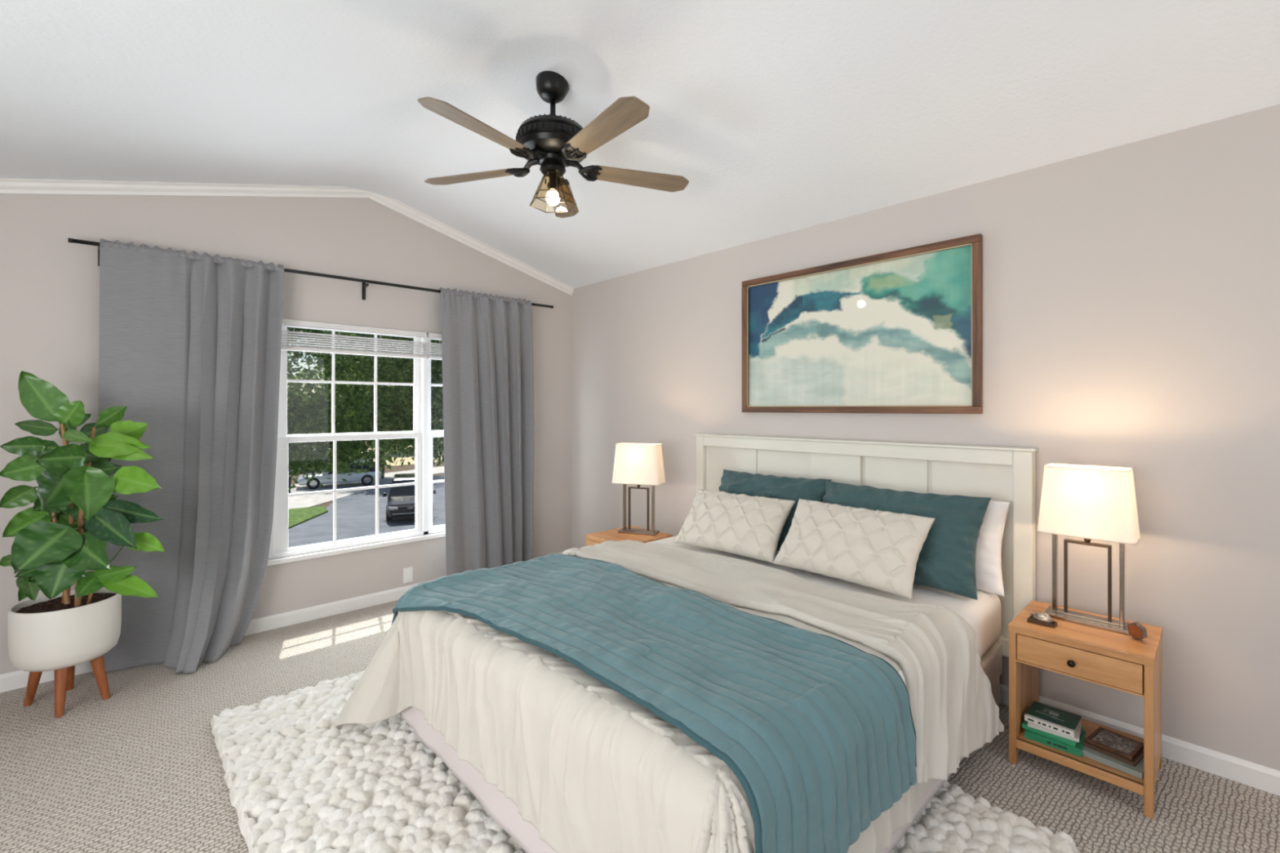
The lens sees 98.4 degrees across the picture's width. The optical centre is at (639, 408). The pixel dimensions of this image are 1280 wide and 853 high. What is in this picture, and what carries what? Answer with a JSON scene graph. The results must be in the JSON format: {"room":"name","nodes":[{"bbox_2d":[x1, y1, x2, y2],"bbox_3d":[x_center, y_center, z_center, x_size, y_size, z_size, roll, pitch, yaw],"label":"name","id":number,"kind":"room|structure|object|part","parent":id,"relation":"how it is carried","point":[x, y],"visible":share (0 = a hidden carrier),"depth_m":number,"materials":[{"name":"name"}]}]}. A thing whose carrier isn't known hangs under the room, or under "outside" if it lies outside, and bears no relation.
{"room":"bedroom","nodes":[
{"label":"bedroom","id":0,"kind":"room"},
{"bbox_2d":[0,194,571,674],"bbox_3d":[-2.433,-0.083,3.516,4.810,2.965,0.150,0,0,-43],"label":"wall","id":1,"kind":"structure","parent":0,"point":[50,284],"depth_m":3.59,"materials":[{"name":"grey paint"}]},
{"bbox_2d":[0,178,369,198],"bbox_3d":[-3.006,-1.144,2.834,3.040,0.842,0.050,0,0,-43],"label":"trim","id":2,"kind":"structure","parent":1,"relation":"attached to","point":[7,186],"depth_m":3.13,"materials":[{"name":"paint"}]},
{"bbox_2d":[0,551,563,693],"bbox_3d":[-2.377,1.357,3.456,4.810,0.085,0.014,0,0,-43],"label":"baseboard","id":3,"kind":"structure","parent":1,"relation":"attached to","point":[11,681],"depth_m":3.58,"materials":[{"name":"paint"}]},
{"bbox_2d":[67,237,553,308],"bbox_3d":[-1.873,-0.831,3.873,2.971,0.143,0.100,0,0,-43],"label":"curtain rod","id":4,"kind":"object","parent":1,"relation":"attached to","point":[363,282],"visible":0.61,"depth_m":3.74,"materials":[{"name":"black metal"}]},
{"bbox_2d":[98,238,284,673],"bbox_3d":[-2.438,0.245,3.074,0.841,2.303,0.366,0,0,-43],"label":"curtain","id":5,"kind":"object","parent":4,"relation":"hanging from","point":[190,344],"visible":0.91,"depth_m":3.10,"materials":[{"name":"grey fabric"}]},
{"bbox_2d":[439,287,533,575],"bbox_3d":[-1.186,0.234,4.418,0.822,2.320,0.137,0,0,-43],"label":"curtain","id":6,"kind":"object","parent":4,"relation":"hanging from","point":[487,340],"visible":0.97,"depth_m":4.40,"materials":[{"name":"grey fabric"}]},
{"bbox_2d":[266,318,445,565],"bbox_3d":[-1.704,0.207,4.163,1.920,1.565,0.155,0,0,-43],"label":"window","id":7,"kind":"structure","parent":1,"relation":"in","point":[422,432],"depth_m":3.89,"materials":[{"name":"plastic"}]},
{"bbox_3d":[-2.013,0.573,3.874,0.957,0.775,0.032,0,0,-44],"label":"sash","id":8,"kind":"part","parent":7,"relation":"part of","materials":[{"name":"plastic"}]},
{"bbox_3d":[-2.037,-0.182,3.900,0.957,0.785,0.032,0,0,-44],"label":"sash","id":9,"kind":"part","parent":7,"relation":"part of","materials":[{"name":"plastic"}]},
{"bbox_2d":[280,319,427,359],"bbox_3d":[-1.967,-0.470,3.842,0.965,0.200,0.054,0,0,-43],"label":"window blind","id":10,"kind":"object","parent":7,"relation":"attached to","point":[285,322],"visible":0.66,"depth_m":3.80,"materials":[{"name":"white plastic"}]},
{"bbox_3d":[-2.037,-0.460,3.740,0.002,0.180,0.004,0,0,-44],"label":"lift cord","id":11,"kind":"part","parent":10,"relation":"part of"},
{"bbox_3d":[-1.968,-0.382,3.843,0.965,0.020,0.044,0,0,-44],"label":"rail","id":12,"kind":"part","parent":10,"relation":"part of","materials":[{"name":"white plastic"}]},
{"bbox_3d":[-1.683,0.975,4.141,1.920,0.030,0.095,0,0,-44],"label":"sill","id":13,"kind":"part","parent":7,"relation":"part of","materials":[{"name":"paint"}]},
{"bbox_2d":[427,333,442,359],"bbox_3d":[-1.314,-0.470,4.461,0.805,0.200,0.054,0,0,-43],"label":"window blind","id":14,"kind":"object","parent":7,"relation":"attached to","point":[434,335],"visible":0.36,"depth_m":4.21,"materials":[{"name":"white plastic"}]},
{"bbox_3d":[-1.315,-0.382,4.462,0.805,0.020,0.044,0,0,-44],"label":"rail","id":15,"kind":"part","parent":14,"relation":"part of","materials":[{"name":"white plastic"}]},
{"bbox_3d":[-1.369,-0.182,4.534,0.807,0.785,0.032,0,0,-44],"label":"sash","id":16,"kind":"part","parent":7,"relation":"part of","materials":[{"name":"plastic"}]},
{"bbox_3d":[-1.344,0.573,4.509,0.807,0.775,0.032,0,0,-44],"label":"sash","id":17,"kind":"part","parent":7,"relation":"part of","materials":[{"name":"plastic"}]},
{"bbox_2d":[403,566,413,583],"bbox_3d":[-1.716,1.235,4.086,0.070,0.110,0.009,0,0,-43],"label":"wall outlet","id":18,"kind":"object","parent":1,"relation":"attached to","point":[408,571],"visible":1,"depth_m":4.08,"materials":[{"name":"paint"}]},
{"bbox_2d":[368,191,574,295],"bbox_3d":[-1.262,-1.303,4.489,1.770,0.524,0.050,0,0,-43],"label":"trim","id":19,"kind":"structure","parent":1,"relation":"attached to","point":[393,204],"depth_m":4.38,"materials":[{"name":"paint"}]},
{"bbox_2d":[287,327,409,489],"bbox_3d":[-9.477,-0.535,11.739,6.732,11.089,9.105,0,0,31],"label":"tree","id":20,"kind":"object","parent":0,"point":[302,423],"visible":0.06,"depth_m":12.68,"materials":[{"name":"green plant"}]},
{"bbox_2d":[287,328,444,466],"bbox_3d":[-5.275,-0.379,15.622,7.154,10.777,9.934,0,0,39],"label":"tree","id":21,"kind":"object","parent":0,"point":[393,411],"visible":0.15,"depth_m":14.09,"materials":[{"name":"green plant"}]},
{"bbox_2d":[0,0,1279,288],"bbox_3d":[-0.299,-1.189,1.267,5.010,0.858,6.250,0,0,-43],"label":"ceiling","id":22,"kind":"structure","parent":0,"point":[779,117],"depth_m":2.30,"materials":[{"name":"white paint"}]},
{"bbox_2d":[417,71,688,217],"bbox_3d":[-0.390,-1.228,2.508,1.294,0.585,1.274,0,0,-43],"label":"ceiling fan","id":23,"kind":"object","parent":22,"relation":"hanging from","point":[552,142],"visible":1,"depth_m":2.44,"materials":[{"name":"brown wood"}]},
{"bbox_3d":[-0.810,-1.117,2.668,0.500,0.006,0.136,0,11,16],"label":"blade","id":24,"kind":"part","parent":23,"relation":"part of","materials":[{"name":"brown wood"}]},
{"bbox_3d":[-0.643,-1.117,2.197,0.136,0.006,0.500,13,8,34],"label":"blade","id":25,"kind":"part","parent":23,"relation":"part of","materials":[{"name":"brown wood"}]},
{"bbox_3d":[-0.425,-1.072,2.494,0.007,0.120,0.012,0,0,24],"label":"pull chain","id":26,"kind":"part","parent":23,"relation":"part of","materials":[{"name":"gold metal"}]},
{"bbox_2d":[548,173,556,189],"bbox_3d":[-0.402,-1.044,2.548,0.036,0.075,0.036,0,0,-44],"label":"socket","id":27,"kind":"object","parent":23,"relation":"attached to","point":[553,181],"depth_m":2.53,"materials":[{"name":"black metal"}]},
{"bbox_3d":[-0.402,-0.973,2.548,0.068,0.074,0.068,0,0,-44],"label":"bulb","id":28,"kind":"part","parent":23,"relation":"part of","materials":[{"name":"white glass"}]},
{"bbox_3d":[-0.413,-1.117,2.973,0.136,0.006,0.500,-11,0,-1],"label":"blade","id":29,"kind":"part","parent":23,"relation":"part of","materials":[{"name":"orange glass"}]},
{"bbox_3d":[-0.143,-1.117,2.211,0.136,0.006,0.500,14,-8,-37],"label":"blade","id":30,"kind":"part","parent":23,"relation":"part of","materials":[{"name":"brown wood"}]},
{"bbox_3d":[-0.002,-1.117,2.690,0.500,0.006,0.136,0,-11,-20],"label":"blade","id":31,"kind":"part","parent":23,"relation":"part of","materials":[{"name":"brown wood"}]},
{"bbox_2d":[0,600,1279,852],"bbox_3d":[-0.306,1.460,1.274,5.010,0.120,6.270,0,0,-43],"label":"floor","id":32,"kind":"structure","parent":0,"point":[138,769],"depth_m":2.10,"materials":[{"name":"carpet"}]},
{"bbox_2d":[0,370,164,717],"bbox_3d":[-2.554,0.616,2.510,0.909,1.575,0.431,0,0,28],"label":"potted plant","id":33,"kind":"object","parent":32,"relation":"on","point":[75,510],"visible":1,"depth_m":2.51,"materials":[{"name":"plant"}]},
{"bbox_3d":[-2.861,1.294,2.609,0.082,0.218,0.047,0,0,-10],"label":"leg","id":34,"kind":"part","parent":33,"relation":"part of","materials":[{"name":"brown wood"}]},
{"bbox_3d":[-2.650,1.294,2.528,0.048,0.218,0.082,0,0,-44],"label":"leg","id":35,"kind":"part","parent":33,"relation":"part of","materials":[{"name":"brown wood"}]},
{"bbox_3d":[-2.731,1.054,2.634,0.376,0.282,0.376,0,0,-44],"label":"planter","id":36,"kind":"part","parent":33,"relation":"part of","materials":[{"name":"ceramic"}]},
{"bbox_3d":[-2.822,1.294,2.730,0.048,0.218,0.083,0,0,-44],"label":"leg","id":37,"kind":"part","parent":33,"relation":"part of","materials":[{"name":"brown wood"}]},
{"bbox_3d":[-2.628,0.514,2.627,0.310,0.880,0.109,0,0,9],"label":"stem","id":38,"kind":"part","parent":33,"relation":"part of","materials":[{"name":"plant"}]},
{"bbox_3d":[-2.600,1.294,2.658,0.082,0.218,0.047,0,0,-10],"label":"leg","id":39,"kind":"part","parent":33,"relation":"part of","materials":[{"name":"brown wood"}]},
{"bbox_2d":[585,525,672,546],"bbox_3d":[-0.085,1.135,3.787,0.470,0.530,0.414,0,0,-43],"label":"nightstand","id":40,"kind":"object","parent":32,"relation":"on","point":[592,539],"visible":0.14,"depth_m":3.75,"materials":[{"name":"brown wood"}]},
{"bbox_3d":[-0.092,0.943,3.780,0.390,0.084,0.355,0,0,-44],"label":"drawer","id":41,"kind":"part","parent":40,"relation":"part of","materials":[{"name":"brown wood"}]},
{"bbox_2d":[611,443,665,535],"bbox_3d":[-0.009,0.560,3.852,0.350,0.620,0.195,0,0,20],"label":"table lamp","id":42,"kind":"object","parent":40,"relation":"on","point":[636,464],"visible":1,"depth_m":3.79,"materials":[{"name":"white fabric"}]},
{"bbox_3d":[-0.009,0.684,3.852,0.224,0.339,0.040,0,0,19],"label":"frame","id":43,"kind":"part","parent":42,"relation":"part of","materials":[{"name":"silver metal"}]},
{"bbox_3d":[-0.009,0.385,3.852,0.345,0.266,0.190,0,0,19],"label":"lamp shade","id":44,"kind":"part","parent":42,"relation":"part of","materials":[{"name":"fabric"}]},
{"bbox_3d":[-0.009,0.703,3.852,0.148,0.302,0.024,0,0,20],"label":"frame","id":45,"kind":"part","parent":42,"relation":"part of","materials":[{"name":"brown metal"}]},
{"bbox_2d":[209,671,1078,852],"bbox_3d":[-0.263,1.376,2.101,1.922,0.047,2.802,0,0,-43],"label":"rug","id":46,"kind":"object","parent":32,"relation":"on","point":[297,781],"visible":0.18,"depth_m":1.93,"materials":[{"name":"fabric"}]},
{"bbox_2d":[693,433,1038,675],"bbox_3d":[0.356,0.791,2.512,2.135,1.217,2.005,0,0,-43],"label":"headboard","id":47,"kind":"object","parent":32,"relation":"on","point":[999,473],"visible":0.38,"depth_m":2.84,"materials":[{"name":"white paint"}]},
{"bbox_2d":[330,539,1004,852],"bbox_3d":[0.033,1.060,2.280,2.172,0.608,1.829,0,0,44],"label":"duvet","id":48,"kind":"object","parent":47,"relation":"on","point":[592,768],"visible":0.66,"depth_m":1.78,"materials":[{"name":"fabric"}]},
{"bbox_2d":[391,553,916,852],"bbox_3d":[-0.112,0.937,2.079,1.958,0.382,0.890,0,0,43],"label":"throw blanket","id":49,"kind":"object","parent":48,"relation":"on","point":[817,731],"visible":1,"depth_m":1.62,"materials":[{"name":"teal fabric"}]},
{"bbox_2d":[400,648,1000,852],"bbox_3d":[0.280,1.213,2.457,2.012,0.250,1.822,0,0,-43],"label":"bed skirt","id":50,"kind":"object","parent":47,"relation":"hanging from","point":[502,810],"visible":0.13,"depth_m":1.89,"materials":[{"name":"fabric"}]},
{"bbox_3d":[0.622,0.667,3.747,0.030,0.805,0.420,0,0,-44],"label":"headboard panel","id":51,"kind":"part","parent":47,"relation":"part of","materials":[{"name":"white paint"}]},
{"bbox_2d":[488,535,1000,685],"bbox_3d":[0.320,0.959,2.503,2.050,0.258,1.810,0,0,-43],"label":"sheet","id":52,"kind":"object","parent":47,"relation":"on","point":[983,614],"visible":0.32,"depth_m":2.45,"materials":[{"name":"fabric"}]},
{"bbox_2d":[674,488,795,563],"bbox_3d":[0.526,0.650,3.159,0.661,0.314,0.285,0,0,42],"label":"lumbar pillow","id":53,"kind":"object","parent":52,"relation":"on","point":[744,525],"visible":1,"depth_m":3.06,"materials":[{"name":"white fabric"}]},
{"bbox_2d":[718,469,831,551],"bbox_3d":[0.740,0.605,3.280,0.740,0.415,0.268,0,0,45],"label":"pillow","id":54,"kind":"object","parent":52,"relation":"on","point":[794,489],"visible":0.39,"depth_m":3.21,"materials":[{"name":"teal fabric"}]},
{"bbox_2d":[773,498,935,599],"bbox_3d":[0.996,0.642,2.648,0.286,0.322,0.706,0,0,-39],"label":"lumbar pillow","id":55,"kind":"object","parent":52,"relation":"on","point":[877,549],"visible":1,"depth_m":2.54,"materials":[{"name":"white fabric"}]},
{"bbox_2d":[822,480,991,599],"bbox_3d":[1.236,0.609,2.710,0.275,0.417,0.804,0,0,-42],"label":"pillow","id":56,"kind":"object","parent":52,"relation":"on","point":[946,562],"visible":0.52,"depth_m":2.50,"materials":[{"name":"teal fabric"}]},
{"bbox_2d":[975,500,1010,596],"bbox_3d":[1.403,0.630,2.737,0.171,0.408,0.721,0,0,-44],"label":"pillow","id":57,"kind":"object","parent":52,"relation":"on","point":[988,575],"visible":0.19,"depth_m":2.50,"materials":[{"name":"white fabric"}]},
{"bbox_3d":[0.903,0.667,3.455,0.023,0.805,0.390,0,0,-44],"label":"headboard panel","id":58,"kind":"part","parent":47,"relation":"part of","materials":[{"name":"white paint"}]},
{"bbox_3d":[1.136,0.667,3.197,0.040,0.805,0.305,0,0,-44],"label":"headboard panel","id":59,"kind":"part","parent":47,"relation":"part of","materials":[{"name":"white paint"}]},
{"bbox_3d":[1.371,0.667,2.959,0.027,0.805,0.325,0,0,-44],"label":"headboard panel","id":60,"kind":"part","parent":47,"relation":"part of","materials":[{"name":"white paint"}]},
{"bbox_3d":[1.622,0.667,2.697,0.023,0.805,0.360,0,0,-44],"label":"headboard panel","id":61,"kind":"part","parent":47,"relation":"part of","materials":[{"name":"white paint"}]},
{"bbox_3d":[0.935,1.160,1.873,2.035,0.140,0.030,0,0,-44],"label":"rail","id":62,"kind":"part","parent":47,"relation":"part of","materials":[{"name":"beige fabric"}]},
{"bbox_2d":[1008,600,1162,818],"bbox_3d":[1.736,1.127,2.158,0.430,0.545,0.424,0,0,-43],"label":"nightstand","id":63,"kind":"object","parent":32,"relation":"on","point":[1116,660],"visible":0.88,"depth_m":2.05,"materials":[{"name":"brown wood"}]},
{"bbox_3d":[1.611,1.141,2.312,0.400,0.517,0.024,0,0,-44],"label":"panel","id":64,"kind":"part","parent":63,"relation":"part of","materials":[{"name":"brown wood"}]},
{"bbox_2d":[1026,609,1057,628],"bbox_3d":[1.596,0.832,2.190,0.048,0.046,0.090,0,0,-43],"label":"tray","id":65,"kind":"object","parent":63,"relation":"on","point":[1043,619],"visible":1,"depth_m":2.18,"materials":[{"name":"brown metal"}]},
{"bbox_2d":[1024,728,1086,756],"bbox_3d":[1.640,1.289,2.179,0.178,0.026,0.166,0,0,43],"label":"book","id":66,"kind":"object","parent":63,"relation":"on","point":[1077,750],"visible":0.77,"depth_m":2.12,"materials":[{"name":"paper"}]},
{"bbox_2d":[1022,720,1084,746],"bbox_3d":[1.641,1.268,2.194,0.155,0.016,0.170,0,0,-41],"label":"book","id":67,"kind":"object","parent":66,"relation":"on","point":[1024,724],"visible":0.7,"depth_m":2.14,"materials":[{"name":"paper"}]},
{"bbox_2d":[1027,721,1081,742],"bbox_3d":[1.645,1.254,2.189,0.160,0.013,0.150,0,0,42],"label":"book","id":68,"kind":"object","parent":67,"relation":"on","point":[1077,737],"visible":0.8,"depth_m":2.13,"materials":[{"name":"paper"}]},
{"bbox_2d":[1024,701,1081,737],"bbox_3d":[1.644,1.235,2.197,0.151,0.025,0.158,0,0,-42],"label":"book","id":69,"kind":"object","parent":68,"relation":"on","point":[1060,721],"visible":1,"depth_m":2.18,"materials":[{"name":"paper"}]},
{"bbox_3d":[1.585,0.937,2.027,0.030,0.025,0.025,0,0,-44],"label":"knob","id":70,"kind":"part","parent":63,"relation":"part of","materials":[{"name":"black metal"}]},
{"bbox_2d":[1016,718,1143,795],"bbox_3d":[1.742,1.318,2.163,0.376,0.032,0.372,0,0,-44],"label":"shelf","id":71,"kind":"object","parent":63,"relation":"attached to","point":[1086,765],"depth_m":2.05,"materials":[{"name":"brown wood"}]},
{"bbox_3d":[1.744,0.940,2.165,0.379,0.110,0.372,0,0,-44],"label":"drawer frame","id":72,"kind":"part","parent":63,"relation":"part of","materials":[{"name":"brown wood"}]},
{"bbox_3d":[1.729,0.935,2.151,0.350,0.098,0.365,0,0,-44],"label":"drawer","id":73,"kind":"part","parent":63,"relation":"part of","materials":[{"name":"brown wood"}]},
{"bbox_2d":[1036,463,1141,635],"bbox_3d":[1.791,0.545,2.209,0.195,0.620,0.310,0,0,-43],"label":"table lamp","id":74,"kind":"object","parent":63,"relation":"on","point":[1089,503],"visible":0.96,"depth_m":2.15,"materials":[{"name":"white fabric"}]},
{"bbox_3d":[1.791,0.476,2.209,0.024,0.122,0.024,0,0,-44],"label":"stem","id":75,"kind":"part","parent":74,"relation":"part of","materials":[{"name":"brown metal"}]},
{"bbox_3d":[1.791,0.688,2.209,0.024,0.302,0.148,0,0,-44],"label":"frame","id":76,"kind":"part","parent":74,"relation":"part of","materials":[{"name":"brown metal"}]},
{"bbox_3d":[1.791,0.669,2.209,0.040,0.339,0.224,0,0,-44],"label":"frame","id":77,"kind":"part","parent":74,"relation":"part of","materials":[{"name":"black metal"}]},
{"bbox_3d":[1.791,0.370,2.209,0.190,0.266,0.305,0,0,-44],"label":"lamp shade","id":78,"kind":"part","parent":74,"relation":"part of","materials":[{"name":"fabric"}]},
{"bbox_2d":[1081,746,1143,778],"bbox_3d":[1.788,1.292,2.067,0.200,0.020,0.175,0,0,-38],"label":"book","id":79,"kind":"object","parent":63,"relation":"on","point":[1137,771],"visible":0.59,"depth_m":2.00,"materials":[{"name":"paper"}]},
{"bbox_2d":[1083,740,1143,766],"bbox_3d":[1.791,1.275,2.079,0.160,0.014,0.150,0,0,-34],"label":"book","id":80,"kind":"object","parent":79,"relation":"on","point":[1140,756],"visible":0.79,"depth_m":2.02,"materials":[{"name":"paper"}]},
{"bbox_2d":[1085,726,1143,759],"bbox_3d":[1.793,1.262,2.084,0.144,0.012,0.136,0,0,-34],"label":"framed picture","id":81,"kind":"object","parent":80,"relation":"on","point":[1128,748],"visible":0.95,"depth_m":2.08,"materials":[{"name":"brown wood"}]},
{"bbox_2d":[1091,729,1138,754],"bbox_3d":[1.793,1.264,2.084,0.120,0.006,0.112,0,0,-33],"label":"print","id":82,"kind":"object","parent":81,"relation":"on","point":[1112,741],"depth_m":2.08},
{"bbox_2d":[1127,622,1146,639],"bbox_3d":[1.837,0.823,2.040,0.042,0.067,0.048,0,0,-22],"label":"trinket box","id":83,"kind":"object","parent":63,"relation":"on","point":[1135,629],"visible":1,"depth_m":2.03,"materials":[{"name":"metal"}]},
{"bbox_3d":[1.884,1.141,2.025,0.400,0.517,0.024,0,0,-44],"label":"panel","id":84,"kind":"part","parent":63,"relation":"part of","materials":[{"name":"brown wood"}]},
{"bbox_2d":[571,103,1279,770],"bbox_3d":[1.437,0.119,3.018,0.120,2.562,6.200,0,0,-43],"label":"wall","id":85,"kind":"structure","parent":0,"point":[1131,291],"depth_m":2.35,"materials":[{"name":"grey paint"}]},
{"bbox_2d":[742,233,982,413],"bbox_3d":[1.173,-0.407,3.181,0.040,0.870,1.400,0,0,-43],"label":"framed painting","id":86,"kind":"object","parent":85,"relation":"attached to","point":[904,335],"visible":1,"depth_m":3.06,"materials":[{"name":"paper"}]},
{"bbox_3d":[0.703,-0.407,3.675,0.040,0.798,0.036,0,0,-44],"label":"frame rail","id":87,"kind":"part","parent":86,"relation":"part of","materials":[{"name":"brown wood"}]},
{"bbox_3d":[1.173,0.010,3.181,0.040,0.036,1.400,0,0,-44],"label":"frame rail","id":88,"kind":"part","parent":86,"relation":"part of","materials":[{"name":"brown wood"}]},
{"bbox_3d":[1.173,-0.824,3.181,0.040,0.036,1.400,0,0,-44],"label":"frame rail","id":89,"kind":"part","parent":86,"relation":"part of","materials":[{"name":"brown wood"}]},
{"bbox_3d":[1.642,-0.407,2.686,0.040,0.798,0.036,0,0,-44],"label":"frame rail","id":90,"kind":"part","parent":86,"relation":"part of","materials":[{"name":"brown wood"}]},
{"bbox_2d":[1000,684,1279,795],"bbox_3d":[1.445,1.357,2.913,0.014,0.085,6.036,0,0,-43],"label":"baseboard","id":91,"kind":"structure","parent":85,"relation":"attached to","point":[1256,775],"depth_m":2.14,"materials":[{"name":"paint"}]},
{"label":"outside","id":92,"kind":"structure","parent":0,"visible":0},
{"bbox_2d":[288,466,444,509],"bbox_3d":[-11.954,5.000,42.236,19.951,0.040,85.666,0,0,34],"label":"driveway","id":93,"kind":"structure","parent":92,"point":[309,500],"depth_m":33.16,"materials":[{"name":"concrete"}]},
{"bbox_2d":[288,475,291,493],"bbox_3d":[-20.464,4.430,31.588,0.720,1.099,0.785,0,0,37],"label":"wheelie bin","id":94,"kind":"object","parent":93,"relation":"on","point":[289,477],"visible":0.12,"depth_m":31.59,"materials":[{"name":"plastic"}]},
{"bbox_2d":[296,459,381,489],"bbox_3d":[-19.242,4.205,35.371,4.720,1.550,2.302,0,0,-32],"label":"car","id":95,"kind":"object","parent":93,"relation":"on","point":[366,479],"visible":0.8,"depth_m":34.72,"materials":[{"name":"paint"}]},
{"bbox_2d":[292,333,437,478],"bbox_3d":[-18.566,-0.779,39.575,8.106,11.586,11.618,0,0,16],"label":"tree","id":96,"kind":"object","parent":93,"relation":"on","point":[356,387],"visible":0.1,"depth_m":37.03,"materials":[{"name":"green plant"}]},
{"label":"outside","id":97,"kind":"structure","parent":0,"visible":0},
{"bbox_2d":[288,428,444,507],"bbox_3d":[-35.028,5.160,80.494,180.000,0.280,155.000,0,0,-44],"label":"ground","id":98,"kind":"structure","parent":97,"point":[404,468],"depth_m":44.65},
{"bbox_2d":[288,405,326,471],"bbox_3d":[-31.143,2.400,43.720,7.200,5.200,10.200,0,0,39],"label":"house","id":99,"kind":"structure","parent":98,"relation":"on","point":[314,449],"depth_m":44.28,"materials":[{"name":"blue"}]},
{"bbox_3d":[-27.099,3.900,43.953,0.080,2.200,2.400,0,0,38],"label":"garage door","id":100,"kind":"part","parent":99,"relation":"part of","materials":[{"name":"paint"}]},
{"bbox_2d":[287,354,342,413],"bbox_3d":[-35.813,-1.333,45.764,21.669,12.694,9.676,0,0,-43],"label":"tree","id":101,"kind":"object","parent":98,"relation":"on","point":[308,372],"visible":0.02,"depth_m":50.25,"materials":[{"name":"green plant"}]},
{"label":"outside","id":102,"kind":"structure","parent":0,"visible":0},
{"bbox_2d":[288,506,328,528],"bbox_3d":[-21.642,4.975,14.277,7.166,0.090,28.788,0,0,35],"label":"lawn","id":103,"kind":"structure","parent":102,"point":[297,516],"depth_m":25.73,"materials":[{"name":"green plant"}]},
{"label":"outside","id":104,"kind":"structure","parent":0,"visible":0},
{"bbox_2d":[288,475,444,547],"bbox_3d":[-9.082,5.010,31.361,90.000,0.020,46.000,0,0,-43],"label":"street","id":105,"kind":"structure","parent":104,"point":[355,513],"depth_m":24.41,"materials":[{"name":"grey asphalt"}]},
{"bbox_2d":[382,473,436,521],"bbox_3d":[-10.879,4.140,26.059,2.302,1.720,4.620,0,0,-24],"label":"car","id":106,"kind":"object","parent":105,"relation":"on","point":[401,502],"visible":0.6,"depth_m":24.81,"materials":[{"name":"paint"}]},
{"bbox_3d":[-9.971,4.555,23.972,1.440,0.050,0.070,0,0,-24],"label":"bumper trim","id":107,"kind":"part","parent":106,"relation":"part of","materials":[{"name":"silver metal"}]},
{"bbox_2d":[399,505,415,510],"bbox_3d":[-9.972,4.318,23.975,0.917,0.140,0.065,0,0,-24],"label":"grille","id":108,"kind":"object","parent":106,"relation":"attached to","point":[401,507],"depth_m":23.91,"materials":[{"name":"silver metal"}]},
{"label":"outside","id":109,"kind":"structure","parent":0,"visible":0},
{"bbox_2d":[328,440,444,466],"bbox_3d":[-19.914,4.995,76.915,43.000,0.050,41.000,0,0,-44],"label":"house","id":110,"kind":"structure","parent":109,"point":[409,459],"depth_m":52.89,"materials":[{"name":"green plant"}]},
{"bbox_2d":[301,329,436,448],"bbox_3d":[-25.662,-3.474,66.129,26.902,16.973,8.323,0,0,-42],"label":"tree","id":111,"kind":"object","parent":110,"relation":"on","point":[301,330],"visible":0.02,"depth_m":59.45,"materials":[{"name":"green plant"}]}
]}

